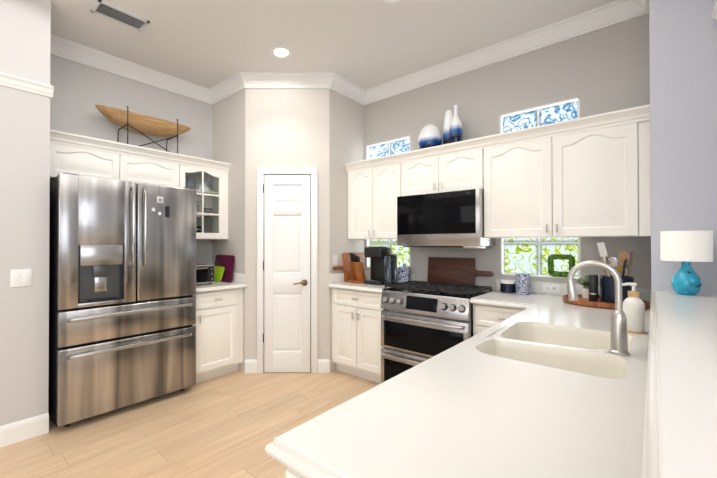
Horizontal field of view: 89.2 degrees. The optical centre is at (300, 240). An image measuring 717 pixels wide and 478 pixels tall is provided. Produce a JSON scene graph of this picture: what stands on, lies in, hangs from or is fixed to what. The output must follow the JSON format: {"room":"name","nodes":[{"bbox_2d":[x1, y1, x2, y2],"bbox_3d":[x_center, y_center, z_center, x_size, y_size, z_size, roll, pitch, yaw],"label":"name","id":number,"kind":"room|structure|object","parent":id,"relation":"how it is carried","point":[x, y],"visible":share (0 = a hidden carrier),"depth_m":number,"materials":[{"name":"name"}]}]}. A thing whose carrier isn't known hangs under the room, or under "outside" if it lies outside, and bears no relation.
{"room":"kitchen","nodes":[
{"label":"kitchen","id":0,"kind":"room"},
{"bbox_2d":[0,0,50,425],"bbox_3d":[-3.283,-0.188,1.511,0.705,3.050,3.580,0,-1,45],"label":"wall","id":1,"kind":"structure","parent":0,"point":[25,32],"depth_m":2.44,"materials":[{"name":"grey paint"}]},
{"bbox_2d":[10,269,31,286],"bbox_3d":[-1.882,0.250,2.419,0.010,0.118,0.116,0,-1,45],"label":"rocker light switch","id":2,"kind":"object","parent":1,"relation":"attached to","point":[20,277],"visible":1,"depth_m":2.42,"materials":[{"name":"white plastic"}]},
{"bbox_2d":[0,72,53,97],"bbox_3d":[-2.976,-1.065,1.295,0.045,0.068,3.494,0,-1,45],"label":"trim","id":3,"kind":"structure","parent":1,"relation":"attached to","point":[20,83],"depth_m":2.43,"materials":[{"name":"white"}]},
{"bbox_2d":[0,359,329,447],"bbox_3d":[-1.954,1.273,1.867,0.671,0.134,5.770,0,-1,45],"label":"baseboard","id":4,"kind":"structure","parent":1,"relation":"attached to","point":[21,430],"depth_m":2.45,"materials":[{"name":"white wood"}]},
{"bbox_2d":[712,0,716,19],"bbox_3d":[1.542,-1.099,1.235,0.045,0.068,1.550,0,-1,45],"label":"trim","id":5,"kind":"structure","parent":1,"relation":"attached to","point":[714,15],"depth_m":1.75,"materials":[{"name":"white paint"}]},
{"bbox_2d":[50,54,212,263],"bbox_3d":[-1.168,-0.167,4.073,0.120,3.050,3.040,0,-1,45],"label":"wall","id":6,"kind":"structure","parent":0,"point":[80,91],"depth_m":3.44,"materials":[{"name":"grey paint"}]},
{"bbox_2d":[50,129,230,239],"bbox_3d":[-1.467,-0.429,3.415,0.379,0.818,1.668,0,-1,45],"label":"upper cabinet","id":7,"kind":"object","parent":6,"relation":"attached to","point":[71,153],"visible":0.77,"depth_m":3.29,"materials":[{"name":"white paint"}]},
{"bbox_2d":[117,106,177,153],"bbox_3d":[-1.460,-1.002,3.449,0.281,0.401,0.481,0,-1,45],"label":"display stand","id":8,"kind":"object","parent":7,"relation":"on","point":[127,124],"visible":0.56,"depth_m":3.35,"materials":[{"name":"black metal"}]},
{"bbox_2d":[95,104,190,136],"bbox_3d":[-1.479,-1.119,3.469,0.282,0.147,0.910,0,-1,45],"label":"dough bowl","id":9,"kind":"object","parent":8,"relation":"on","point":[147,125],"visible":0.96,"depth_m":3.35,"materials":[{"name":"brown wood"}]},
{"bbox_2d":[185,176,194,187],"bbox_3d":[-1.173,-0.601,3.773,0.124,0.150,0.122,0,-1,45],"label":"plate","id":10,"kind":"object","parent":7,"relation":"in","point":[189,179],"depth_m":3.73,"materials":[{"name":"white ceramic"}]},
{"bbox_2d":[196,226,201,232],"bbox_3d":[-1.123,-0.093,3.818,0.170,0.116,0.167,0,-1,45],"label":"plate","id":11,"kind":"object","parent":7,"relation":"in","point":[200,229],"depth_m":3.77,"materials":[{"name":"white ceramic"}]},
{"bbox_2d":[204,208,212,212],"bbox_3d":[-1.018,-0.319,3.927,0.120,0.070,0.118,0,-1,45],"label":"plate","id":12,"kind":"object","parent":7,"relation":"in","point":[204,208],"depth_m":3.89,"materials":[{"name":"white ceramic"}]},
{"bbox_2d":[0,370,379,477],"bbox_3d":[-0.460,1.355,0.134,7.600,0.060,8.600,0,-1,45],"label":"floor","id":13,"kind":"structure","parent":0,"point":[232,424],"depth_m":2.52,"materials":[{"name":"brown wood"}]},
{"bbox_2d":[48,173,195,426],"bbox_3d":[-1.520,0.439,3.068,0.743,1.822,1.050,0,-1,45],"label":"fridge","id":14,"kind":"object","parent":13,"relation":"on","point":[122,291],"visible":1,"depth_m":2.75,"materials":[{"name":"grey metal"}]},
{"bbox_2d":[192,288,242,382],"bbox_3d":[-0.986,0.918,3.699,0.649,0.873,0.565,0,-1,45],"label":"base cabinet","id":15,"kind":"object","parent":13,"relation":"on","point":[219,332],"visible":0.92,"depth_m":3.49,"materials":[{"name":"white paint"}]},
{"bbox_2d":[196,273,246,292],"bbox_3d":[-0.981,0.411,3.704,0.656,0.140,0.566,0,-1,45],"label":"countertop","id":16,"kind":"structure","parent":15,"relation":"on","point":[238,280],"depth_m":3.61,"materials":[{"name":"white stone"}]},
{"bbox_2d":[196,263,213,283],"bbox_3d":[-1.076,0.340,3.628,0.370,0.200,0.300,0,-1,45],"label":"toaster oven","id":17,"kind":"object","parent":16,"relation":"on","point":[204,273],"visible":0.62,"depth_m":3.55,"materials":[{"name":"silver metal"}]},
{"bbox_2d":[214,266,224,281],"bbox_3d":[-0.918,0.361,3.916,0.250,0.161,0.064,0,-1,45],"label":"cutting board","id":18,"kind":"object","parent":16,"relation":"on","point":[218,272],"visible":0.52,"depth_m":3.88,"materials":[{"name":"green plastic"}]},
{"bbox_2d":[215,255,234,282],"bbox_3d":[-0.831,0.298,3.884,0.360,0.288,0.048,0,-1,45],"label":"cutting board","id":19,"kind":"object","parent":16,"relation":"on","point":[226,262],"visible":0.65,"depth_m":3.84,"materials":[{"name":"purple plastic"}]},
{"bbox_2d":[286,468,303,477],"bbox_3d":[0.479,0.895,0.852,0.565,0.872,0.893,0,-1,45],"label":"base cabinet","id":20,"kind":"object","parent":13,"relation":"on","point":[290,473],"visible":0.06,"depth_m":0.70,"materials":[{"name":"white paint"}]},
{"bbox_2d":[264,279,650,477],"bbox_3d":[1.048,0.475,1.750,1.008,0.300,2.989,0,-1,45],"label":"countertop","id":21,"kind":"structure","parent":20,"relation":"on","point":[545,385],"depth_m":0.88,"materials":[{"name":"white stone"}]},
{"bbox_2d":[500,280,515,292],"bbox_3d":[1.746,0.384,3.015,0.112,0.102,0.112,0,-1,45],"label":"candle cup","id":22,"kind":"object","parent":21,"relation":"on","point":[507,286],"visible":0.96,"depth_m":2.97,"materials":[{"name":"blue ceramic"}]},
{"bbox_2d":[516,273,530,294],"bbox_3d":[1.815,0.351,2.919,0.104,0.166,0.104,0,-1,45],"label":"patterned canister","id":23,"kind":"object","parent":21,"relation":"on","point":[523,283],"visible":1,"depth_m":2.88,"materials":[{"name":"ceramic"}]},
{"bbox_2d":[567,260,629,354],"bbox_3d":[1.163,0.248,1.403,0.188,0.346,0.097,0,-1,45],"label":"pull-down faucet","id":24,"kind":"object","parent":21,"relation":"on","point":[618,340],"visible":1,"depth_m":1.34,"materials":[{"name":"silver metal"}]},
{"bbox_2d":[562,294,648,309],"bbox_3d":[2.054,0.412,2.430,0.448,0.036,0.448,0,-1,45],"label":"lazy susan tray","id":25,"kind":"object","parent":21,"relation":"on","point":[581,301],"visible":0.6,"depth_m":2.33,"materials":[{"name":"brown wood"}]},
{"bbox_2d":[577,275,588,298],"bbox_3d":[2.062,0.330,2.575,0.115,0.165,0.110,0,-1,45],"label":"potted herb","id":26,"kind":"object","parent":25,"relation":"on","point":[584,281],"visible":0.56,"depth_m":2.57,"materials":[{"name":"white ceramic"}]},
{"bbox_2d":[589,275,597,300],"bbox_3d":[2.005,0.322,2.452,0.051,0.178,0.051,0,-1,45],"label":"pepper mill","id":27,"kind":"object","parent":25,"relation":"on","point":[593,287],"visible":1,"depth_m":2.43,"materials":[{"name":"black"}]},
{"bbox_2d":[600,275,633,303],"bbox_3d":[2.123,0.324,2.405,0.172,0.174,0.172,0,-1,45],"label":"utensil crock","id":28,"kind":"object","parent":25,"relation":"on","point":[607,289],"visible":0.5,"depth_m":2.37,"materials":[{"name":"blue ceramic"}]},
{"bbox_2d":[597,242,633,276],"bbox_3d":[2.112,0.204,2.408,0.192,0.392,0.174,0,-1,45],"label":"utensils","id":29,"kind":"object","parent":28,"relation":"in","point":[625,257],"visible":0.6,"depth_m":2.40,"materials":[{"name":"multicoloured wood"}]},
{"bbox_2d":[622,282,646,333],"bbox_3d":[1.550,0.309,1.672,0.096,0.228,0.088,0,-1,45],"label":"soap dispenser","id":30,"kind":"object","parent":21,"relation":"on","point":[633,307],"visible":0.88,"depth_m":1.64,"materials":[{"name":"white ceramic"}]},
{"bbox_2d":[332,288,382,383],"bbox_3d":[0.742,0.918,3.690,0.630,0.873,0.649,0,-1,45],"label":"base cabinet","id":31,"kind":"object","parent":13,"relation":"on","point":[356,334],"visible":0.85,"depth_m":3.48,"materials":[{"name":"white paint"}]},
{"bbox_2d":[328,271,415,292],"bbox_3d":[0.739,0.411,3.693,0.632,0.140,0.656,0,-1,45],"label":"countertop","id":32,"kind":"structure","parent":31,"relation":"on","point":[337,280],"depth_m":3.61,"materials":[{"name":"white stone"}]},
{"bbox_2d":[333,252,363,281],"bbox_3d":[0.530,0.287,3.896,0.043,0.310,0.544,0,-1,45],"label":"paddle board","id":33,"kind":"object","parent":32,"relation":"on","point":[345,267],"visible":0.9,"depth_m":3.86,"materials":[{"name":"brown wood"}]},
{"bbox_2d":[348,252,365,283],"bbox_3d":[0.606,0.282,3.782,0.130,0.318,0.180,0,-1,-25],"label":"knife block","id":34,"kind":"object","parent":32,"relation":"on","point":[357,270],"visible":0.98,"depth_m":3.73,"materials":[{"name":"brown wood"}]},
{"bbox_2d":[364,246,397,284],"bbox_3d":[0.821,0.247,3.641,0.285,0.385,0.220,0,-1,45],"label":"coffee maker","id":35,"kind":"object","parent":32,"relation":"on","point":[383,260],"visible":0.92,"depth_m":3.58,"materials":[{"name":"black"}]},
{"bbox_2d":[398,263,410,282],"bbox_3d":[1.063,0.335,3.661,0.128,0.210,0.128,0,-1,45],"label":"lidded canister","id":36,"kind":"object","parent":32,"relation":"on","point":[404,272],"visible":0.79,"depth_m":3.61,"materials":[{"name":"ceramic"}]},
{"bbox_2d":[380,281,495,382],"bbox_3d":[1.206,0.874,3.168,0.756,0.953,0.728,0,-1,45],"label":"gas range","id":37,"kind":"object","parent":13,"relation":"on","point":[422,321],"visible":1,"depth_m":2.98,"materials":[{"name":"silver metal"}]},
{"bbox_2d":[427,257,493,284],"bbox_3d":[1.487,0.297,3.359,0.598,0.275,0.047,0,-1,45],"label":"cutting board","id":38,"kind":"object","parent":37,"relation":"on","point":[462,271],"visible":0.83,"depth_m":3.38,"materials":[{"name":"brown wood"}]},
{"bbox_2d":[473,304,524,335],"bbox_3d":[1.858,0.909,2.590,0.970,0.873,0.649,0,-1,45],"label":"base cabinet","id":39,"kind":"object","parent":13,"relation":"on","point":[485,317],"visible":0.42,"depth_m":2.65,"materials":[{"name":"white paint"}]},
{"bbox_2d":[212,88,364,371],"bbox_3d":[-0.136,-0.166,4.148,1.245,3.050,1.245,0,-1,45],"label":"wall","id":40,"kind":"structure","parent":0,"point":[321,130],"depth_m":3.71,"materials":[{"name":"white paint"}]},
{"bbox_2d":[263,175,309,371],"bbox_3d":[-0.141,0.336,3.684,0.353,2.026,0.362,0,-1,45],"label":"pantry door","id":41,"kind":"structure","parent":40,"relation":"in","point":[286,333],"depth_m":3.68,"materials":[{"name":"white wood"}]},
{"bbox_2d":[257,167,317,373],"bbox_3d":[-0.132,0.300,3.683,0.620,2.109,0.030,0,0,0],"label":"door frame","id":42,"kind":"structure","parent":40,"relation":"attached to","point":[312,172],"depth_m":3.67,"materials":[{"name":"white wood"}]},
{"bbox_2d":[333,255,337,265],"bbox_3d":[0.371,0.206,3.767,0.007,0.118,0.072,0,-1,45],"label":"outlet","id":43,"kind":"object","parent":40,"relation":"attached to","point":[335,260],"visible":1,"depth_m":3.76,"materials":[{"name":"white plastic"}]},
{"bbox_2d":[49,0,615,89],"bbox_3d":[-0.460,-1.775,0.160,7.600,0.100,8.600,0,-1,45],"label":"ceiling","id":44,"kind":"structure","parent":0,"point":[365,44],"depth_m":2.93,"materials":[{"name":"white paint"}]},
{"bbox_2d":[91,0,149,31],"bbox_3d":[-1.356,-1.696,2.713,0.180,0.013,0.360,0,-1,45],"label":"ceiling vent","id":45,"kind":"object","parent":44,"relation":"in","point":[107,10],"visible":0.92,"depth_m":2.70,"materials":[{"name":"white metal"}]},
{"bbox_2d":[271,47,291,57],"bbox_3d":[-0.172,-1.694,3.231,0.190,0.009,0.190,0,-1,45],"label":"recessed light","id":46,"kind":"object","parent":44,"relation":"in","point":[281,52],"visible":1,"depth_m":3.23,"materials":[{"name":"white"}]},
{"bbox_2d":[383,0,400,2],"bbox_3d":[0.647,-1.700,2.466,0.190,0.009,0.190,0,-1,45],"label":"recessed light","id":47,"kind":"object","parent":44,"relation":"in","point":[391,1],"visible":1,"depth_m":2.54,"materials":[{"name":"white"}]},
{"bbox_2d":[364,13,650,289],"bbox_3d":[1.146,-0.169,3.843,3.740,3.050,0.120,0,-1,45],"label":"wall","id":48,"kind":"structure","parent":0,"point":[603,70],"depth_m":2.97,"materials":[{"name":"grey paint"}]},
{"bbox_2d":[50,0,648,104],"bbox_3d":[0.218,-1.645,2.635,3.890,0.117,2.920,0,-1,45],"label":"crown molding","id":49,"kind":"structure","parent":48,"relation":"attached to","point":[604,16],"depth_m":3.42,"materials":[{"name":"white"}]},
{"bbox_2d":[366,136,410,268],"bbox_3d":[0.993,-0.398,3.981,0.550,1.410,0.100,0,-1,45],"label":"window","id":50,"kind":"structure","parent":48,"relation":"in","point":[391,147],"depth_m":3.95,"materials":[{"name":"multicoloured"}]},
{"bbox_2d":[344,104,650,239],"bbox_3d":[1.456,-0.430,3.187,2.371,0.818,0.379,0,-1,45],"label":"upper cabinet","id":51,"kind":"object","parent":48,"relation":"attached to","point":[587,176],"visible":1,"depth_m":2.68,"materials":[{"name":"white paint"}]},
{"bbox_2d":[418,124,441,148],"bbox_3d":[1.248,-0.958,3.454,0.216,0.312,0.216,0,-1,45],"label":"vase","id":52,"kind":"object","parent":51,"relation":"on","point":[430,135],"visible":0.71,"depth_m":3.37,"materials":[{"name":"white ceramic"}]},
{"bbox_2d":[397,188,494,248],"bbox_3d":[1.330,-0.178,3.285,0.759,0.488,0.414,0,-1,45],"label":"microwave","id":53,"kind":"object","parent":51,"relation":"attached to","point":[448,219],"visible":0.96,"depth_m":3.10,"materials":[{"name":"silver metal"}]},
{"bbox_2d":[443,110,452,143],"bbox_3d":[1.380,-1.003,3.325,0.104,0.400,0.104,0,-1,45],"label":"vase","id":54,"kind":"object","parent":51,"relation":"on","point":[448,117],"visible":0.52,"depth_m":3.29,"materials":[{"name":"white ceramic"}]},
{"bbox_2d":[449,105,462,142],"bbox_3d":[1.396,-1.008,3.217,0.114,0.408,0.114,0,-1,45],"label":"bottle vase","id":55,"kind":"object","parent":51,"relation":"on","point":[455,132],"visible":0.75,"depth_m":3.18,"materials":[{"name":"white ceramic"}]},
{"bbox_2d":[500,97,580,278],"bbox_3d":[1.994,-0.406,2.995,0.560,1.410,0.100,0,-1,45],"label":"window","id":56,"kind":"structure","parent":48,"relation":"in","point":[525,255],"depth_m":2.99,"materials":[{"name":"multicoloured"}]},
{"bbox_2d":[547,254,574,276],"bbox_3d":[2.057,0.195,2.826,0.182,0.183,0.048,0,-1,45],"label":"boxwood wreath","id":57,"kind":"object","parent":56,"relation":"attached to","point":[553,257],"visible":0.9,"depth_m":2.82,"materials":[{"name":"green plant"}]},
{"bbox_2d":[542,283,559,292],"bbox_3d":[2.009,0.380,2.870,0.118,0.072,0.007,0,-1,45],"label":"outlet","id":58,"kind":"object","parent":48,"relation":"attached to","point":[550,288],"visible":1,"depth_m":2.87,"materials":[{"name":"white plastic"}]},
{"bbox_2d":[649,0,716,293],"bbox_3d":[1.909,-0.189,1.476,0.670,3.050,2.420,0,-1,45],"label":"wall jog","id":59,"kind":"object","parent":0,"point":[683,97],"visible":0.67,"depth_m":1.89,"materials":[{"name":"white paint"}]},
{"bbox_3d":[1.194,0.818,0.999,0.228,1.028,2.388,0,-1,45],"label":"wall","id":60,"kind":"structure","parent":0,"visible":0},
{"bbox_2d":[642,290,716,477],"bbox_3d":[1.169,0.282,1.008,0.271,0.040,2.419,0,-1,45],"label":"bar","id":61,"kind":"object","parent":60,"relation":"on","point":[680,431],"visible":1,"depth_m":0.63,"materials":[{"name":"white stone"}]},
{"bbox_2d":[660,231,712,294],"bbox_3d":[1.932,0.110,1.795,0.180,0.316,0.180,0,-1,45],"label":"table lamp","id":62,"kind":"object","parent":61,"relation":"on","point":[686,248],"visible":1,"depth_m":1.75,"materials":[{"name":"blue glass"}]}
]}

